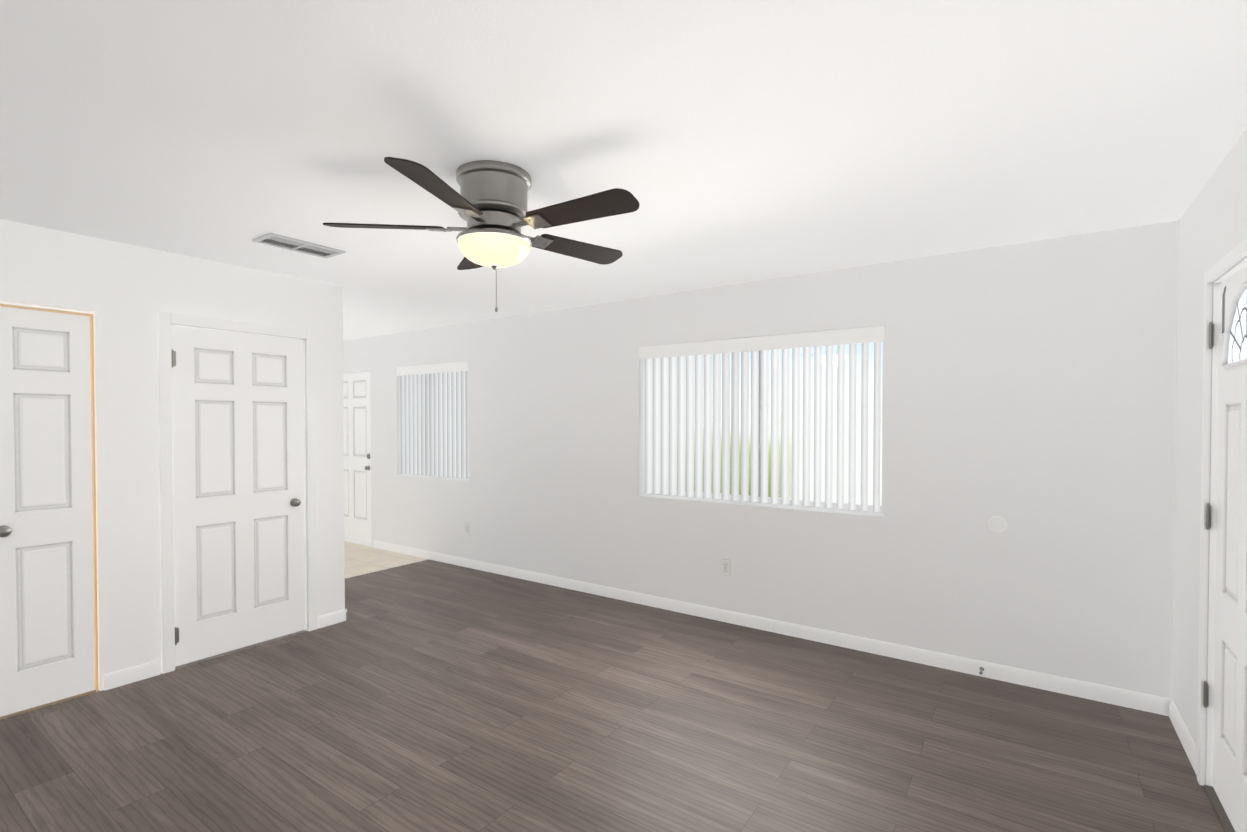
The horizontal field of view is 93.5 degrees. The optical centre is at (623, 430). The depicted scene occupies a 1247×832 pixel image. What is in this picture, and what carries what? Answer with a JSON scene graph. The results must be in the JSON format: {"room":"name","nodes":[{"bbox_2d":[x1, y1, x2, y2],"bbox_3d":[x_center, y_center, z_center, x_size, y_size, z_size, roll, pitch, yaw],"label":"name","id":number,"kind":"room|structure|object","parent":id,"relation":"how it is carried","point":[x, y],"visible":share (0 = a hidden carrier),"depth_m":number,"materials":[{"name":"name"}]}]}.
{"room":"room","nodes":[
{"label":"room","id":0,"kind":"room"},
{"bbox_2d":[0,219,344,712],"bbox_3d":[-3.089,0.193,2.956,0.140,2.460,3.410,1,1,35],"label":"wall","id":1,"kind":"structure","parent":0,"point":[123,293],"depth_m":3.33,"materials":[{"name":"white paint"}]},
{"bbox_2d":[0,306,94,716],"bbox_3d":[-2.979,0.399,3.004,0.082,2.023,0.395,1,1,35],"label":"door","id":2,"kind":"structure","parent":1,"relation":"in","point":[46,604],"depth_m":3.02,"materials":[{"name":"paint"}]},
{"bbox_2d":[0,303,97,719],"bbox_3d":[-3.109,0.401,2.851,0.051,2.047,0.818,1,1,35],"label":"door frame","id":3,"kind":"structure","parent":1,"relation":"attached to","point":[93,509],"depth_m":3.17,"materials":[{"name":"beige wood"}]},
{"bbox_2d":[158,311,317,673],"bbox_3d":[-2.449,0.358,3.785,0.066,2.105,0.902,1,1,35],"label":"door frame","id":4,"kind":"structure","parent":1,"relation":"attached to","point":[166,364],"depth_m":3.47,"materials":[{"name":"paint"}]},
{"bbox_2d":[171,325,305,666],"bbox_3d":[-2.440,0.387,3.780,0.082,2.023,0.762,1,1,35],"label":"door","id":5,"kind":"structure","parent":1,"relation":"in","point":[238,482],"depth_m":3.75,"materials":[{"name":"paint"}]},
{"bbox_2d":[321,609,347,622],"bbox_3d":[-3.515,1.345,5.353,3.583,0.085,0.013,1,1,35],"label":"baseboard","id":6,"kind":"structure","parent":1,"relation":"attached to","point":[341,615],"depth_m":4.28,"materials":[{"name":"paint"}]},
{"bbox_2d":[344,541,428,577],"bbox_3d":[-3.769,1.402,6.096,2.600,0.049,2.620,1,1,35],"label":"floor","id":7,"kind":"structure","parent":0,"point":[361,559],"depth_m":6.25,"materials":[{"name":"beige tile"}]},
{"bbox_2d":[0,560,1224,831],"bbox_3d":[-0.951,1.454,2.572,6.050,0.050,5.190,1,1,35],"label":"floor","id":8,"kind":"structure","parent":0,"point":[428,696],"depth_m":2.72,"materials":[{"name":"laminate"}]},
{"bbox_2d":[1204,785,1234,831],"bbox_3d":[2.179,1.432,2.034,0.116,0.010,0.706,1,1,35],"label":"door front threshold sill","id":9,"kind":"structure","parent":8,"relation":"on","point":[1220,810],"depth_m":2.21,"materials":[{"name":"brown metal"}]},
{"bbox_2d":[0,0,1246,340],"bbox_3d":[-2.018,-1.067,3.277,8.650,0.050,5.190,1,1,35],"label":"ceiling","id":10,"kind":"structure","parent":0,"point":[726,142],"depth_m":1.98,"materials":[{"name":"paint"}]},
{"bbox_2d":[252,233,344,257],"bbox_3d":[-1.822,-1.037,3.305,0.210,0.011,0.410,1,1,35],"label":"ceiling vent","id":11,"kind":"object","parent":10,"relation":"in","point":[288,243],"visible":1,"depth_m":3.29,"materials":[{"name":"silver metal"}]},
{"bbox_2d":[323,157,638,311],"bbox_3d":[-0.483,-0.754,2.362,1.228,0.549,1.261,1,1,35],"label":"ceiling fan","id":12,"kind":"object","parent":10,"relation":"hanging from","point":[488,203],"visible":1,"depth_m":2.26,"materials":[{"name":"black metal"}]},
{"bbox_2d":[343,220,1178,698],"bbox_3d":[-0.594,0.157,5.344,8.650,2.460,0.200,1,1,35],"label":"wall","id":13,"kind":"structure","parent":0,"point":[1031,392],"depth_m":3.58,"materials":[{"name":"white paint"}]},
{"bbox_2d":[343,374,370,540],"bbox_3d":[-3.330,0.312,7.162,0.905,1.975,0.091,1,1,35],"label":"hall door","id":14,"kind":"structure","parent":13,"relation":"in","point":[356,410],"depth_m":7.09,"materials":[{"name":"paint"}]},
{"bbox_2d":[343,372,370,545],"bbox_3d":[-3.312,0.333,7.188,0.941,2.053,0.119,1,1,35],"label":"door frame","id":15,"kind":"structure","parent":13,"relation":"attached to","point":[358,540],"depth_m":6.98,"materials":[{"name":"paint"}]},
{"bbox_2d":[397,361,468,478],"bbox_3d":[-2.015,-0.110,6.265,1.192,1.190,0.105,1,1,35],"label":"window blinds","id":16,"kind":"object","parent":13,"relation":"attached to","point":[434,419],"visible":0.98,"depth_m":6.24,"materials":[{"name":"plastic"}]},
{"bbox_2d":[464,522,468,534],"bbox_3d":[-1.586,0.989,5.919,0.075,0.119,0.008,1,1,35],"label":"electrical outlet","id":17,"kind":"object","parent":13,"relation":"attached to","point":[466,528],"visible":1,"depth_m":5.92,"materials":[{"name":"white plastic"}]},
{"bbox_2d":[721,559,729,575],"bbox_3d":[0.746,1.003,4.298,0.075,0.119,0.008,1,1,35],"label":"electrical outlet","id":18,"kind":"object","parent":13,"relation":"attached to","point":[725,566],"visible":1,"depth_m":4.29,"materials":[{"name":"white plastic"}]},
{"bbox_2d":[649,334,885,513],"bbox_3d":[0.976,-0.068,4.331,1.840,1.200,0.055,1,1,35],"label":"window","id":19,"kind":"structure","parent":13,"relation":"in","point":[858,507],"depth_m":4.03,"materials":[{"name":"white plastic"}]},
{"bbox_2d":[639,326,885,512],"bbox_3d":[0.908,-0.074,4.234,1.832,1.180,0.105,1,1,35],"label":"window blinds","id":20,"kind":"object","parent":19,"relation":"attached to","point":[669,406],"visible":1,"depth_m":4.22,"materials":[{"name":"plastic"}]},
{"bbox_2d":[373,540,1163,714],"bbox_3d":[-0.090,1.352,4.881,6.875,0.085,0.013,1,1,35],"label":"baseboard","id":21,"kind":"structure","parent":13,"relation":"attached to","point":[1114,696],"depth_m":3.82,"materials":[{"name":"paint"}]},
{"bbox_2d":[987,516,1007,533],"bbox_3d":[2.126,0.537,3.333,0.100,0.100,0.006,1,1,35],"label":"electrical outlet cover","id":22,"kind":"object","parent":13,"relation":"attached to","point":[997,525],"visible":1,"depth_m":3.33,"materials":[{"name":"white paint"}]},
{"bbox_2d":[1172,128,1246,746],"bbox_3d":[1.394,0.225,0.802,0.200,2.460,4.990,1,1,35],"label":"wall","id":23,"kind":"structure","parent":0,"point":[1212,225],"depth_m":2.59,"materials":[{"name":"white paint"}]},
{"bbox_2d":[1164,698,1196,775],"bbox_3d":[2.547,1.385,2.667,0.013,0.085,0.600,1,1,35],"label":"baseboard","id":24,"kind":"structure","parent":23,"relation":"attached to","point":[1170,710],"depth_m":2.68,"materials":[{"name":"paint"}]},
{"bbox_2d":[1197,238,1246,786],"bbox_3d":[2.170,0.403,2.025,0.118,2.068,0.812,1,1,35],"label":"door frame","id":25,"kind":"structure","parent":23,"relation":"attached to","point":[1231,262],"depth_m":2.34,"materials":[{"name":"paint"}]},
{"bbox_2d":[1212,264,1246,831],"bbox_3d":[2.150,0.423,2.039,0.091,1.997,0.700,1,1,35],"label":"front door","id":26,"kind":"structure","parent":23,"relation":"in","point":[1229,784],"depth_m":2.15,"materials":[{"name":"paint"}]}
]}

